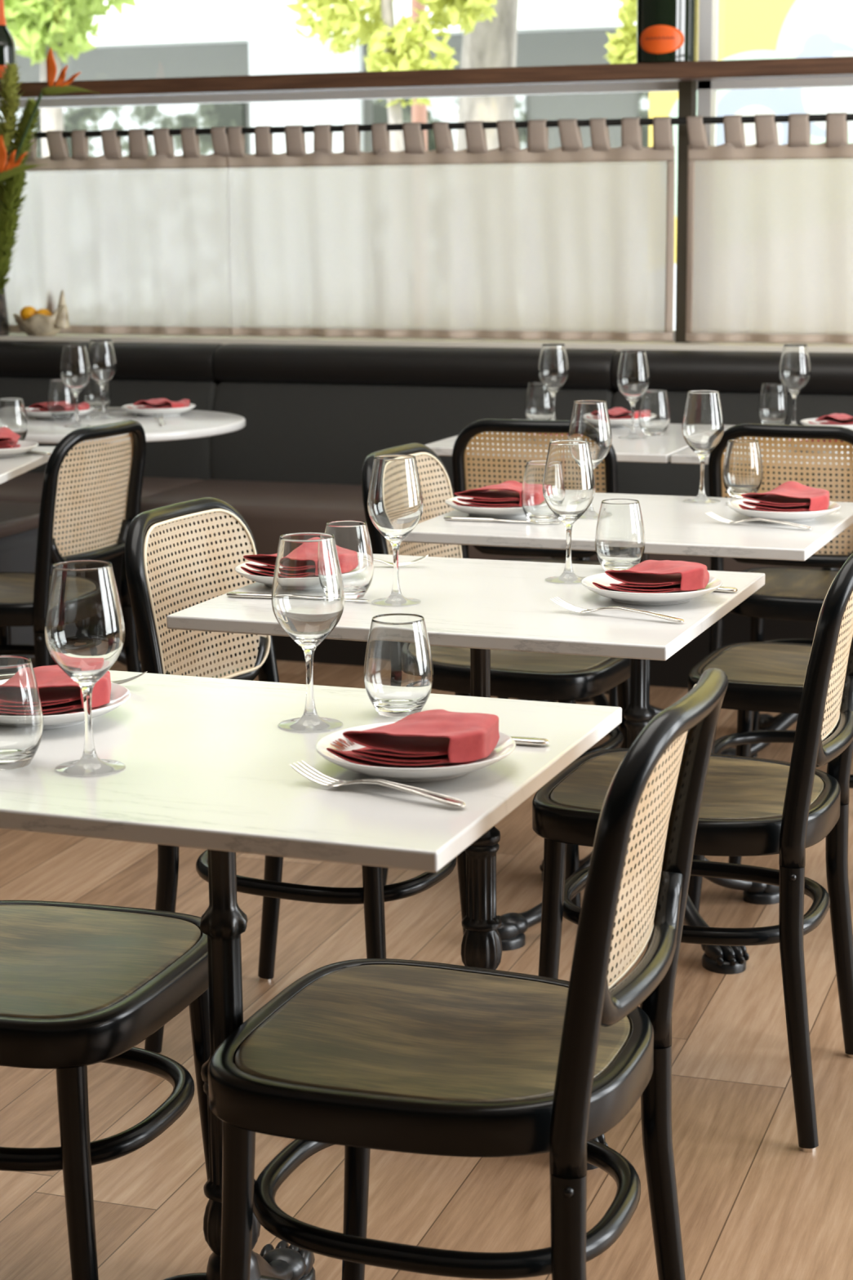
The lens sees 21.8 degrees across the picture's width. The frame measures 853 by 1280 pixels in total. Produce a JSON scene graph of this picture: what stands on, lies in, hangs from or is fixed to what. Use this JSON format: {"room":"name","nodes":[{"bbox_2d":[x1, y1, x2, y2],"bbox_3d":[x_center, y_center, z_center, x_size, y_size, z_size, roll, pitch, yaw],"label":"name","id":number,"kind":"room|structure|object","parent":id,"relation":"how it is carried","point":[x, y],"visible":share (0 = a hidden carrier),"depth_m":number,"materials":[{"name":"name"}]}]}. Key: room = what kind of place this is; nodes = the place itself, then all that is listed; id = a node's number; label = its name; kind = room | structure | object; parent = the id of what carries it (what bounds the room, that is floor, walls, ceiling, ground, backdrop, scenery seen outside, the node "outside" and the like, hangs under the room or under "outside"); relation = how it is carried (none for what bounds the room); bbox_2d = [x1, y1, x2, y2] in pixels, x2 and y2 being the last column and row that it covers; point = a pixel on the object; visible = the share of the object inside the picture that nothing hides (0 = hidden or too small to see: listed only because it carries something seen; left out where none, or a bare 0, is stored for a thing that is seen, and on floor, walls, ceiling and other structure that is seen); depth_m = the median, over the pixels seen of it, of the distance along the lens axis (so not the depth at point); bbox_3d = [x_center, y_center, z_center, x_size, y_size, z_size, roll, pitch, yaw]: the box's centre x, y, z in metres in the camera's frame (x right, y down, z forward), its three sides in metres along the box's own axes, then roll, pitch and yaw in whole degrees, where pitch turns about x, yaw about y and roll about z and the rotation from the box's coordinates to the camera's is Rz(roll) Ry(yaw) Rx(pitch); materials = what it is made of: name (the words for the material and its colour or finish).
{"room":"restaurant dining room","nodes":[
{"label":"restaurant dining room","id":0,"kind":"room"},
{"bbox_2d":[0,649,852,1279],"bbox_3d":[-0.665,0.852,2.545,9.100,0.050,9.900,4,12,20],"label":"floor","id":1,"kind":"structure","parent":0,"point":[753,1205],"depth_m":3.19,"materials":[{"name":"brown wood"}]},
{"bbox_2d":[0,446,55,484],"bbox_3d":[-1.214,-0.030,4.995,0.700,0.750,0.637,0,11,4],"label":"marble table","id":2,"kind":"object","parent":1,"relation":"on","point":[11,468],"visible":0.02,"depth_m":4.88,"materials":[{"name":"white stone"}]},
{"bbox_2d":[0,397,27,440],"bbox_3d":[-0.982,-0.518,5.250,0.076,0.106,0.076,2,11,12],"label":"water tumbler","id":3,"kind":"object","parent":2,"relation":"on","point":[13,416],"visible":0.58,"depth_m":5.22,"materials":[{"name":"clear glass"}]},
{"bbox_2d":[0,501,71,658],"bbox_3d":[-1.533,-0.178,6.479,0.920,0.415,0.500,4,12,20],"label":"seat","id":4,"kind":"object","parent":1,"relation":"on","point":[19,521],"visible":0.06,"depth_m":6.24,"materials":[{"name":"grey leather"}]},
{"bbox_2d":[0,501,69,537],"bbox_3d":[-1.534,-0.360,6.444,0.920,0.043,0.500,4,12,20],"label":"cushion","id":5,"kind":"object","parent":4,"relation":"on","point":[17,519],"depth_m":6.27,"materials":[{"name":"brown leather"}]},
{"bbox_2d":[0,419,146,672],"bbox_3d":[-0.889,-0.074,4.974,0.492,0.838,0.409,5,12,25],"label":"chair","id":6,"kind":"object","parent":1,"relation":"on","point":[24,596],"visible":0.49,"depth_m":4.82,"materials":[{"name":"black wood"}]},
{"bbox_2d":[0,900,210,1279],"bbox_3d":[-0.504,0.397,2.554,0.492,0.838,0.409,3,12,18],"label":"chair","id":7,"kind":"object","parent":1,"relation":"on","point":[82,985],"visible":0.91,"depth_m":2.44,"materials":[{"name":"black wood"}]},
{"bbox_2d":[0,340,223,649],"bbox_3d":[-1.388,-0.487,7.022,1.356,0.872,0.679,4,12,20],"label":"banquette section","id":8,"kind":"object","parent":1,"relation":"on","point":[171,371],"visible":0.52,"depth_m":7.02,"materials":[{"name":"black leather"}]},
{"bbox_2d":[0,472,204,548],"bbox_3d":[-1.408,-0.429,6.978,1.356,0.154,0.564,4,12,20],"label":"seat cushion","id":9,"kind":"object","parent":8,"relation":"on","point":[26,486],"depth_m":6.78,"materials":[{"name":"brown leather"}]},
{"bbox_2d":[23,407,245,676],"bbox_3d":[-0.926,-0.210,5.904,0.921,0.750,0.765,4,12,20],"label":"marble table","id":10,"kind":"object","parent":1,"relation":"on","point":[191,424],"visible":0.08,"depth_m":5.73,"materials":[{"name":"white stone"}]},
{"bbox_2d":[47,378,75,421],"bbox_3d":[-0.955,-0.628,5.811,0.076,0.106,0.076,6,13,28],"label":"water tumbler","id":11,"kind":"object","parent":10,"relation":"on","point":[60,400],"visible":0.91,"depth_m":5.78,"materials":[{"name":"clear glass"}]},
{"bbox_2d":[59,345,91,427],"bbox_3d":[-0.890,-0.644,5.636,0.078,0.205,0.078,4,12,20],"label":"wine glass","id":12,"kind":"object","parent":10,"relation":"on","point":[75,368],"visible":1,"depth_m":5.60,"materials":[{"name":"glass"}]},
{"bbox_2d":[59,345,90,392],"bbox_3d":[-0.891,-0.687,5.628,0.078,0.118,0.078,4,12,20],"label":"bowl","id":13,"kind":"object","parent":12,"relation":"on","point":[75,368],"depth_m":5.60,"materials":[{"name":"clear glass"}]},
{"bbox_2d":[83,377,111,411],"bbox_3d":[-0.904,-0.682,6.085,0.076,0.106,0.076,6,13,28],"label":"water tumbler","id":14,"kind":"object","parent":10,"relation":"on","point":[92,390],"visible":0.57,"depth_m":6.06,"materials":[{"name":"clear glass"}]},
{"bbox_2d":[88,339,116,418],"bbox_3d":[-0.858,-0.691,5.870,0.078,0.205,0.078,4,12,20],"label":"wine glass","id":15,"kind":"object","parent":10,"relation":"on","point":[101,355],"visible":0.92,"depth_m":5.83,"materials":[{"name":"glass"}]},
{"bbox_2d":[88,339,116,385],"bbox_3d":[-0.858,-0.733,5.862,0.078,0.118,0.078,4,12,20],"label":"bowl","id":16,"kind":"object","parent":15,"relation":"on","point":[101,355],"depth_m":5.83,"materials":[{"name":"clear glass"}]},
{"bbox_2d":[121,403,195,417],"bbox_3d":[-0.717,-0.616,5.951,0.197,0.025,0.197,8,14,37],"label":"plate","id":17,"kind":"object","parent":10,"relation":"on","point":[168,411],"visible":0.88,"depth_m":5.89,"materials":[{"name":"white"}]},
{"bbox_2d":[124,497,466,1053],"bbox_3d":[-0.186,0.214,3.471,0.492,0.838,0.409,5,12,24],"label":"chair","id":18,"kind":"object","parent":1,"relation":"on","point":[260,660],"visible":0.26,"depth_m":3.43,"materials":[{"name":"black wood"}]},
{"bbox_2d":[0,670,622,1279],"bbox_3d":[-0.212,0.475,2.369,0.700,0.750,0.645,4,12,20],"label":"marble table","id":19,"kind":"object","parent":1,"relation":"on","point":[207,761],"visible":0.61,"depth_m":2.20,"materials":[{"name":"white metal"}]},
{"bbox_2d":[0,654,43,769],"bbox_3d":[-0.420,0.072,2.207,0.076,0.106,0.076,6,13,28],"label":"water tumbler","id":20,"kind":"object","parent":19,"relation":"on","point":[21,716],"visible":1,"depth_m":2.18,"materials":[{"name":"clear glass"}]},
{"bbox_2d":[44,560,125,777],"bbox_3d":[-0.334,0.027,2.180,0.078,0.205,0.078,4,12,20],"label":"wine glass","id":21,"kind":"object","parent":19,"relation":"on","point":[85,628],"visible":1,"depth_m":2.15,"materials":[{"name":"glass"}]},
{"bbox_2d":[44,560,124,684],"bbox_3d":[-0.335,-0.015,2.171,0.078,0.118,0.078,4,12,20],"label":"bowl","id":22,"kind":"object","parent":21,"relation":"on","point":[85,628],"depth_m":2.14,"materials":[{"name":"clear glass"}]},
{"bbox_2d":[43,682,130,729],"bbox_3d":[-0.421,0.073,2.414,0.197,0.025,0.197,0,11,3],"label":"plate","id":23,"kind":"object","parent":19,"relation":"on","point":[119,695],"visible":0.35,"depth_m":2.36,"materials":[{"name":"white"}]},
{"bbox_2d":[33,665,111,715],"bbox_3d":[-0.414,0.055,2.407,0.148,0.042,0.129,0,11,3],"label":"folded napkin","id":24,"kind":"object","parent":23,"relation":"on","point":[60,694],"visible":0.5,"depth_m":2.38,"materials":[{"name":"fabric"}]},
{"bbox_2d":[271,532,344,733],"bbox_3d":[-0.125,-0.009,2.354,0.078,0.205,0.078,4,12,20],"label":"wine glass","id":25,"kind":"object","parent":19,"relation":"on","point":[308,597],"visible":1,"depth_m":2.32,"materials":[{"name":"glass"}]},
{"bbox_2d":[271,532,344,648],"bbox_3d":[-0.125,-0.051,2.346,0.078,0.118,0.078,4,12,20],"label":"bowl","id":26,"kind":"object","parent":25,"relation":"on","point":[308,597],"depth_m":2.32,"materials":[{"name":"clear glass"}]},
{"bbox_2d":[289,760,465,808],"bbox_3d":[-0.046,0.136,2.089,0.196,0.016,0.025,7,13,34],"label":"fork","id":27,"kind":"object","parent":19,"relation":"on","point":[333,782],"visible":1,"depth_m":2.09,"materials":[{"name":"silver metal"}]},
{"bbox_2d":[364,613,433,717],"bbox_3d":[-0.030,0.028,2.417,0.076,0.106,0.076,2,11,12],"label":"water tumbler","id":28,"kind":"object","parent":19,"relation":"on","point":[398,668],"visible":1,"depth_m":2.39,"materials":[{"name":"clear glass"}]},
{"bbox_2d":[315,721,515,782],"bbox_3d":[-0.011,0.114,2.187,0.197,0.025,0.197,-1,11,-2],"label":"plate","id":29,"kind":"object","parent":19,"relation":"on","point":[505,746],"visible":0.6,"depth_m":2.13,"materials":[{"name":"white"}]},
{"bbox_2d":[326,709,499,768],"bbox_3d":[-0.006,0.097,2.178,0.148,0.041,0.129,4,12,20],"label":"folded napkin","id":30,"kind":"object","parent":29,"relation":"on","point":[433,738],"visible":0.98,"depth_m":2.15,"materials":[{"name":"fabric"}]},
{"bbox_2d":[139,343,617,666],"bbox_3d":[-0.147,-0.409,6.565,1.286,0.872,0.679,4,12,20],"label":"banquette section","id":31,"kind":"object","parent":1,"relation":"on","point":[313,415],"visible":0.5,"depth_m":6.73,"materials":[{"name":"black leather"}]},
{"bbox_2d":[139,479,554,559],"bbox_3d":[-0.167,-0.350,6.521,1.286,0.154,0.564,4,12,20],"label":"seat cushion","id":32,"kind":"object","parent":31,"relation":"on","point":[272,508],"depth_m":6.42,"materials":[{"name":"brown leather"}]},
{"bbox_2d":[166,553,765,1169],"bbox_3d":[0.080,0.301,3.245,0.700,0.750,0.594,4,12,20],"label":"marble table","id":33,"kind":"object","parent":1,"relation":"on","point":[481,606],"visible":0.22,"depth_m":3.07,"materials":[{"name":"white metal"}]},
{"bbox_2d":[235,561,273,587],"bbox_3d":[-0.183,-0.095,3.267,0.197,0.025,0.197,0,11,3],"label":"plate","id":34,"kind":"object","parent":33,"relation":"on","point":[266,580],"visible":0.2,"depth_m":3.21,"materials":[{"name":"white"}]},
{"bbox_2d":[240,553,277,577],"bbox_3d":[-0.177,-0.117,3.256,0.149,0.051,0.129,5,12,24],"label":"folded napkin","id":35,"kind":"object","parent":34,"relation":"on","point":[269,560],"visible":0.17,"depth_m":3.23,"materials":[{"name":"fabric"}]},
{"bbox_2d":[324,520,373,598],"bbox_3d":[-0.113,-0.113,3.142,0.076,0.106,0.076,2,11,12],"label":"water tumbler","id":36,"kind":"object","parent":33,"relation":"on","point":[352,537],"visible":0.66,"depth_m":3.11,"materials":[{"name":"clear glass"}]},
{"bbox_2d":[367,454,422,606],"bbox_3d":[-0.043,-0.153,3.086,0.078,0.205,0.078,4,12,20],"label":"wine glass","id":37,"kind":"object","parent":33,"relation":"on","point":[395,498],"visible":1,"depth_m":3.05,"materials":[{"name":"glass"}]},
{"bbox_2d":[367,454,422,542],"bbox_3d":[-0.043,-0.195,3.077,0.078,0.118,0.078,4,12,20],"label":"bowl","id":38,"kind":"object","parent":37,"relation":"on","point":[395,498],"depth_m":3.05,"materials":[{"name":"clear glass"}]},
{"bbox_2d":[542,440,595,584],"bbox_3d":[0.209,-0.189,3.257,0.078,0.205,0.078,4,12,20],"label":"wine glass","id":39,"kind":"object","parent":33,"relation":"on","point":[569,486],"visible":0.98,"depth_m":3.22,"materials":[{"name":"glass"}]},
{"bbox_2d":[542,440,595,523],"bbox_3d":[0.209,-0.231,3.248,0.078,0.118,0.078,4,12,20],"label":"bowl","id":40,"kind":"object","parent":39,"relation":"on","point":[569,486],"depth_m":3.22,"materials":[{"name":"clear glass"}]},
{"bbox_2d":[550,596,684,622],"bbox_3d":[0.256,-0.041,2.977,0.196,0.016,0.025,6,13,32],"label":"fork","id":41,"kind":"object","parent":33,"relation":"on","point":[564,604],"visible":1,"depth_m":2.97,"materials":[{"name":"silver metal"}]},
{"bbox_2d":[595,498,645,570],"bbox_3d":[0.292,-0.157,3.346,0.076,0.106,0.076,2,11,12],"label":"water tumbler","id":42,"kind":"object","parent":33,"relation":"on","point":[620,536],"visible":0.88,"depth_m":3.32,"materials":[{"name":"clear glass"}]},
{"bbox_2d":[581,573,722,605],"bbox_3d":[0.316,-0.070,3.115,0.197,0.025,0.197,8,14,37],"label":"plate","id":43,"kind":"object","parent":33,"relation":"on","point":[633,598],"visible":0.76,"depth_m":3.06,"materials":[{"name":"white"}]},
{"bbox_2d":[592,560,709,593],"bbox_3d":[0.321,-0.088,3.105,0.148,0.042,0.129,4,12,20],"label":"folded napkin","id":44,"kind":"object","parent":43,"relation":"on","point":[648,576],"visible":0.95,"depth_m":3.07,"materials":[{"name":"fabric"}]},
{"bbox_2d":[208,667,728,1279],"bbox_3d":[0.049,0.445,2.283,0.492,0.838,0.409,3,12,19],"label":"chair","id":45,"kind":"object","parent":1,"relation":"on","point":[361,1055],"visible":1,"depth_m":2.19,"materials":[{"name":"black wood"}]},
{"bbox_2d":[361,443,630,906],"bbox_3d":[0.147,0.057,4.263,0.492,0.838,0.409,4,12,23],"label":"chair","id":46,"kind":"object","parent":1,"relation":"on","point":[563,678],"visible":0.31,"depth_m":4.12,"materials":[{"name":"black wood"}]},
{"bbox_2d":[452,418,620,747],"bbox_3d":[0.293,-0.108,5.096,0.409,0.838,0.492,3,12,16],"label":"chair","id":47,"kind":"object","parent":1,"relation":"on","point":[460,472],"visible":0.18,"depth_m":4.87,"materials":[{"name":"wicker"}]},
{"bbox_2d":[424,423,734,715],"bbox_3d":[0.380,-0.123,5.398,0.592,0.750,0.700,4,12,20],"label":"marble table","id":48,"kind":"object","parent":1,"relation":"on","point":[653,449],"visible":0.05,"depth_m":5.13,"materials":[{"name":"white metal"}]},
{"bbox_2d":[524,382,551,420],"bbox_3d":[0.285,-0.593,5.574,0.076,0.106,0.076,6,13,28],"label":"water tumbler","id":49,"kind":"object","parent":48,"relation":"on","point":[538,402],"visible":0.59,"depth_m":5.54,"materials":[{"name":"clear glass"}]},
{"bbox_2d":[537,343,568,420],"bbox_3d":[0.316,-0.633,5.522,0.078,0.205,0.078,4,12,20],"label":"wine glass","id":50,"kind":"object","parent":48,"relation":"on","point":[553,366],"visible":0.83,"depth_m":5.49,"materials":[{"name":"glass"}]},
{"bbox_2d":[537,343,568,392],"bbox_3d":[0.316,-0.675,5.514,0.078,0.118,0.078,4,12,20],"label":"bowl","id":51,"kind":"object","parent":50,"relation":"on","point":[553,366],"depth_m":5.48,"materials":[{"name":"clear glass"}]},
{"bbox_2d":[617,350,649,439],"bbox_3d":[0.488,-0.579,5.239,0.078,0.205,0.078,4,12,20],"label":"wine glass","id":52,"kind":"object","parent":48,"relation":"on","point":[633,375],"visible":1,"depth_m":5.20,"materials":[{"name":"glass"}]},
{"bbox_2d":[617,350,649,401],"bbox_3d":[0.487,-0.621,5.230,0.078,0.118,0.078,4,12,20],"label":"bowl","id":53,"kind":"object","parent":52,"relation":"on","point":[633,375],"depth_m":5.20,"materials":[{"name":"clear glass"}]},
{"bbox_2d":[638,389,670,435],"bbox_3d":[0.546,-0.544,5.316,0.076,0.106,0.076,6,13,28],"label":"water tumbler","id":54,"kind":"object","parent":48,"relation":"on","point":[654,415],"visible":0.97,"depth_m":5.29,"materials":[{"name":"clear glass"}]},
{"bbox_2d":[401,493,852,973],"bbox_3d":[0.385,0.149,4.011,0.700,0.750,0.594,4,12,20],"label":"marble table","id":55,"kind":"object","parent":1,"relation":"on","point":[673,526],"visible":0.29,"depth_m":3.81,"materials":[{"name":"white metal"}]},
{"bbox_2d":[444,496,526,518],"bbox_3d":[0.132,-0.237,3.978,0.197,0.025,0.197,0,11,3],"label":"plate","id":56,"kind":"object","parent":55,"relation":"on","point":[494,513],"visible":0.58,"depth_m":3.91,"materials":[{"name":"white"}]},
{"bbox_2d":[452,480,522,507],"bbox_3d":[0.137,-0.257,3.969,0.148,0.044,0.129,4,12,20],"label":"folded napkin","id":57,"kind":"object","parent":56,"relation":"on","point":[508,494],"visible":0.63,"depth_m":3.95,"materials":[{"name":"fabric"}]},
{"bbox_2d":[520,460,558,524],"bbox_3d":[0.203,-0.257,3.864,0.076,0.106,0.076,6,13,28],"label":"water tumbler","id":58,"kind":"object","parent":55,"relation":"on","point":[535,508],"visible":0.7,"depth_m":3.84,"materials":[{"name":"clear glass"}]},
{"bbox_2d":[568,400,612,519],"bbox_3d":[0.289,-0.319,3.921,0.078,0.205,0.078,4,12,20],"label":"wine glass","id":59,"kind":"object","parent":55,"relation":"on","point":[589,422],"visible":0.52,"depth_m":3.88,"materials":[{"name":"glass"}]},
{"bbox_2d":[568,400,612,468],"bbox_3d":[0.288,-0.362,3.913,0.078,0.118,0.078,4,12,20],"label":"bowl","id":60,"kind":"object","parent":59,"relation":"on","point":[589,422],"depth_m":3.88,"materials":[{"name":"clear glass"}]},
{"bbox_2d":[681,390,724,504],"bbox_3d":[0.511,-0.358,4.107,0.078,0.205,0.078,4,12,20],"label":"wine glass","id":61,"kind":"object","parent":55,"relation":"on","point":[703,422],"visible":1,"depth_m":4.07,"materials":[{"name":"glass"}]},
{"bbox_2d":[681,390,724,455],"bbox_3d":[0.511,-0.400,4.099,0.078,0.118,0.078,4,12,20],"label":"bowl","id":62,"kind":"object","parent":61,"relation":"on","point":[703,422],"depth_m":4.07,"materials":[{"name":"clear glass"}]},
{"bbox_2d":[722,439,763,497],"bbox_3d":[0.596,-0.323,4.182,0.076,0.106,0.076,6,13,28],"label":"water tumbler","id":63,"kind":"object","parent":55,"relation":"on","point":[743,468],"visible":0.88,"depth_m":4.15,"materials":[{"name":"clear glass"}]},
{"bbox_2d":[727,498,840,523],"bbox_3d":[0.627,-0.225,3.893,0.197,0.025,0.197,10,15,42],"label":"plate","id":64,"kind":"object","parent":55,"relation":"on","point":[789,517],"visible":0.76,"depth_m":3.83,"materials":[{"name":"white"}]},
{"bbox_2d":[738,480,829,511],"bbox_3d":[0.633,-0.246,3.883,0.149,0.049,0.129,4,12,20],"label":"folded napkin","id":65,"kind":"object","parent":64,"relation":"on","point":[790,495],"visible":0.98,"depth_m":3.86,"materials":[{"name":"fabric"}]},
{"bbox_2d":[532,552,852,1152],"bbox_3d":[0.420,0.254,3.242,0.492,0.838,0.409,4,12,20],"label":"chair","id":66,"kind":"object","parent":1,"relation":"on","point":[750,806],"visible":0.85,"depth_m":3.12,"materials":[{"name":"black wood"}]},
{"bbox_2d":[554,349,852,688],"bbox_3d":[1.075,-0.331,6.115,1.316,0.872,0.679,4,12,20],"label":"banquette section","id":67,"kind":"object","parent":1,"relation":"on","point":[739,377],"visible":0.31,"depth_m":6.36,"materials":[{"name":"black leather"}]},
{"bbox_2d":[671,436,849,755],"bbox_3d":[0.942,-0.087,5.191,0.592,0.750,0.700,4,12,20],"label":"marble table","id":68,"kind":"object","parent":1,"relation":"on","point":[783,721],"visible":0.13,"depth_m":5.14,"materials":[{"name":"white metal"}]},
{"bbox_2d":[758,382,789,424],"bbox_3d":[0.857,-0.579,5.479,0.076,0.106,0.076,2,11,12],"label":"water tumbler","id":69,"kind":"object","parent":68,"relation":"on","point":[773,404],"visible":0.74,"depth_m":5.45,"materials":[{"name":"clear glass"}]},
{"bbox_2d":[778,344,811,425],"bbox_3d":[0.899,-0.618,5.417,0.078,0.205,0.078,4,12,20],"label":"wine glass","id":70,"kind":"object","parent":68,"relation":"on","point":[794,371],"visible":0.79,"depth_m":5.38,"materials":[{"name":"glass"}]},
{"bbox_2d":[778,344,811,393],"bbox_3d":[0.898,-0.660,5.409,0.078,0.118,0.078,4,12,20],"label":"bowl","id":71,"kind":"object","parent":70,"relation":"on","point":[794,371],"depth_m":5.38,"materials":[{"name":"clear glass"}]},
{"bbox_2d":[685,641,852,924],"bbox_3d":[0.742,0.089,4.071,0.492,0.838,0.409,4,12,20],"label":"chair","id":72,"kind":"object","parent":1,"relation":"on","point":[762,676],"visible":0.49,"depth_m":4.08,"materials":[{"name":"black wood"}]},
{"bbox_2d":[708,423,852,757],"bbox_3d":[0.854,-0.080,4.928,0.409,0.838,0.492,4,12,22],"label":"chair","id":73,"kind":"object","parent":1,"relation":"on","point":[788,593],"visible":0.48,"depth_m":4.72,"materials":[{"name":"wicker"}]},
{"bbox_3d":[0.960,-1.501,6.557,9.100,3.000,0.230,4,12,20],"label":"wall","id":74,"kind":"structure","parent":0,"visible":0},
{"bbox_2d":[0,56,852,100],"bbox_3d":[0.849,-1.637,6.379,8.800,0.047,0.155,4,12,20],"label":"shelf rail","id":75,"kind":"object","parent":74,"relation":"attached to","point":[842,66],"visible":1,"depth_m":6.58,"materials":[{"name":"brown wood"}]},
{"bbox_2d":[0,0,17,83],"bbox_3d":[-1.377,-1.958,7.159,0.101,0.322,0.101,4,12,20],"label":"champagne bottle","id":76,"kind":"object","parent":75,"relation":"on","point":[7,43],"visible":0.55,"depth_m":7.13,"materials":[{"name":"green glass"}]},
{"bbox_2d":[11,113,852,137],"bbox_3d":[0.855,-1.503,6.417,8.800,0.020,0.020,4,12,20],"label":"curtain rod","id":77,"kind":"object","parent":75,"relation":"attached to","point":[812,117],"visible":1,"depth_m":6.69,"materials":[{"name":"black paint"}]},
{"bbox_2d":[4,126,231,335],"bbox_3d":[-1.338,-1.336,7.283,1.554,0.649,0.051,4,12,20],"label":"cafe curtain","id":78,"kind":"object","parent":77,"relation":"hanging from","point":[137,242],"visible":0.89,"depth_m":7.15,"materials":[{"name":"fabric"}]},
{"bbox_2d":[226,116,675,341],"bbox_3d":[0.052,-1.249,6.773,1.440,0.649,0.045,4,12,20],"label":"cafe curtain","id":79,"kind":"object","parent":77,"relation":"hanging from","point":[569,241],"visible":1,"depth_m":6.76,"materials":[{"name":"fabric"}]},
{"bbox_2d":[685,112,852,343],"bbox_3d":[1.652,-1.147,6.183,1.904,0.649,0.048,4,12,20],"label":"cafe curtain","id":80,"kind":"object","parent":77,"relation":"hanging from","point":[770,242],"visible":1,"depth_m":6.43,"materials":[{"name":"fabric"}]},
{"bbox_2d":[636,0,698,62],"bbox_3d":[0.694,-1.995,6.364,0.177,0.665,0.178,4,12,20],"label":"champagne bottle","id":81,"kind":"object","parent":75,"relation":"on","point":[667,30],"visible":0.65,"depth_m":6.34,"materials":[{"name":"green glass"}]},
{"bbox_2d":[0,0,852,341],"bbox_3d":[0.912,-1.842,6.513,9.000,1.914,0.080,4,12,20],"label":"window","id":82,"kind":"structure","parent":74,"relation":"in","point":[708,9],"depth_m":6.72,"materials":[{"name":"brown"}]},
{"bbox_2d":[0,332,852,352],"bbox_3d":[0.897,-0.881,6.639,9.000,0.020,0.350,4,12,20],"label":"window sill","id":83,"kind":"structure","parent":74,"relation":"attached to","point":[619,345],"depth_m":6.82,"materials":[{"name":"beige paint"}]},
{"bbox_2d":[0,285,9,335],"bbox_3d":[-1.447,-1.148,7.314,0.132,0.285,0.132,4,12,20],"label":"vase","id":84,"kind":"object","parent":83,"relation":"on","point":[4,324],"visible":0.62,"depth_m":7.30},
{"bbox_2d":[0,210,21,293],"bbox_3d":[-1.401,-1.240,7.175,0.237,0.299,0.114,10,15,43],"label":"plume","id":85,"kind":"object","parent":84,"relation":"in","point":[7,242],"visible":1,"depth_m":7.12,"materials":[{"name":"green"}]},
{"bbox_2d":[0,93,22,181],"bbox_3d":[-1.391,-1.418,7.141,0.255,0.656,0.101,10,15,42],"label":"plume","id":86,"kind":"object","parent":84,"relation":"in","point":[9,124],"visible":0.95,"depth_m":7.04,"materials":[{"name":"green"}]},
{"bbox_2d":[0,62,25,182],"bbox_3d":[-1.379,-1.474,7.162,0.219,0.758,0.094,6,13,30],"label":"plume","id":87,"kind":"object","parent":84,"relation":"in","point":[11,79],"visible":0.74,"depth_m":7.05,"materials":[{"name":"green"}]},
{"bbox_2d":[0,171,28,254],"bbox_3d":[-1.386,-1.304,7.156,0.263,0.428,0.123,8,14,38],"label":"plume","id":88,"kind":"object","parent":84,"relation":"in","point":[11,201],"visible":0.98,"depth_m":7.08,"materials":[{"name":"green"}]},
{"bbox_2d":[0,97,40,196],"bbox_3d":[-1.350,-1.413,7.145,0.299,0.645,0.098,7,13,32],"label":"plume","id":89,"kind":"object","parent":84,"relation":"in","point":[30,104],"visible":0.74,"depth_m":7.05,"materials":[{"name":"green"}]},
{"bbox_2d":[0,134,47,182],"bbox_3d":[-1.349,-1.347,7.112,0.081,0.529,0.383,-10,15,-42],"label":"flower","id":90,"kind":"object","parent":84,"relation":"in","point":[11,169],"visible":1,"depth_m":7.03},
{"bbox_2d":[4,48,99,185],"bbox_3d":[-1.247,-1.470,7.057,0.564,0.789,0.058,8,14,38],"label":"flower","id":91,"kind":"object","parent":84,"relation":"in","point":[60,87],"visible":0.99,"depth_m":6.92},
{"bbox_2d":[13,289,69,336],"bbox_3d":[-1.254,-1.073,7.270,0.198,0.150,0.116,4,12,20],"label":"shell bowl","id":92,"kind":"object","parent":83,"relation":"on","point":[37,325],"visible":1,"depth_m":7.23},
{"bbox_2d":[675,80,697,342],"bbox_3d":[0.709,-1.840,6.514,5.940,1.914,0.060,4,12,20],"label":"window frame","id":93,"kind":"structure","parent":74,"relation":"attached to","point":[687,91],"depth_m":6.57,"materials":[{"name":"brown metal"}]},
{"label":"outside","id":94,"kind":"structure","parent":0,"visible":0},
{"bbox_3d":[3.537,-3.123,23.581,50.000,0.100,33.050,4,12,20],"label":"ground","id":95,"kind":"structure","parent":94,"visible":0},
{"bbox_2d":[3,0,137,157],"bbox_3d":[-2.650,-5.056,15.788,4.260,6.794,2.480,4,12,20],"label":"street tree","id":96,"kind":"object","parent":95,"relation":"on","point":[36,27],"visible":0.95,"depth_m":15.79,"materials":[{"name":"green plant"}]},
{"bbox_2d":[0,0,648,158],"bbox_3d":[-2.139,-7.386,21.926,26.000,9.000,7.700,4,12,20],"label":"building","id":97,"kind":"structure","parent":95,"relation":"on","point":[153,38],"depth_m":19.24,"materials":[{"name":"white"}]},
{"bbox_2d":[281,0,497,151],"bbox_3d":[-0.227,-3.686,11.958,1.726,5.537,1.747,-4,12,-19],"label":"street tree","id":98,"kind":"object","parent":95,"relation":"on","point":[393,47],"visible":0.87,"depth_m":11.97,"materials":[{"name":"green plant"}]},
{"bbox_2d":[410,0,426,151],"bbox_3d":[-0.050,-3.737,14.511,0.100,4.650,0.100,4,12,20],"label":"pole","id":99,"kind":"object","parent":95,"relation":"on","point":[419,113],"visible":0.02,"depth_m":14.52,"materials":[{"name":"brown"}]},
{"bbox_2d":[456,0,518,151],"bbox_3d":[0.425,-4.594,13.290,4.557,6.803,4.595,4,12,20],"label":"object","id":100,"kind":"object","parent":95,"relation":"on","point":[493,44],"visible":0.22,"depth_m":13.40,"materials":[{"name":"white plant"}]},
{"bbox_2d":[559,0,636,63],"bbox_3d":[1.558,-3.355,12.227,2.115,4.756,1.790,4,12,20],"label":"street tree","id":101,"kind":"object","parent":95,"relation":"on","point":[621,46],"visible":0.56,"depth_m":12.32,"materials":[{"name":"green plant"}]},
{"bbox_2d":[648,0,852,329],"bbox_3d":[3.163,-2.449,8.566,4.670,4.350,0.250,4,12,20],"label":"wall","id":102,"kind":"structure","parent":95,"relation":"on","point":[748,29],"depth_m":9.10,"materials":[{"name":"paint"}]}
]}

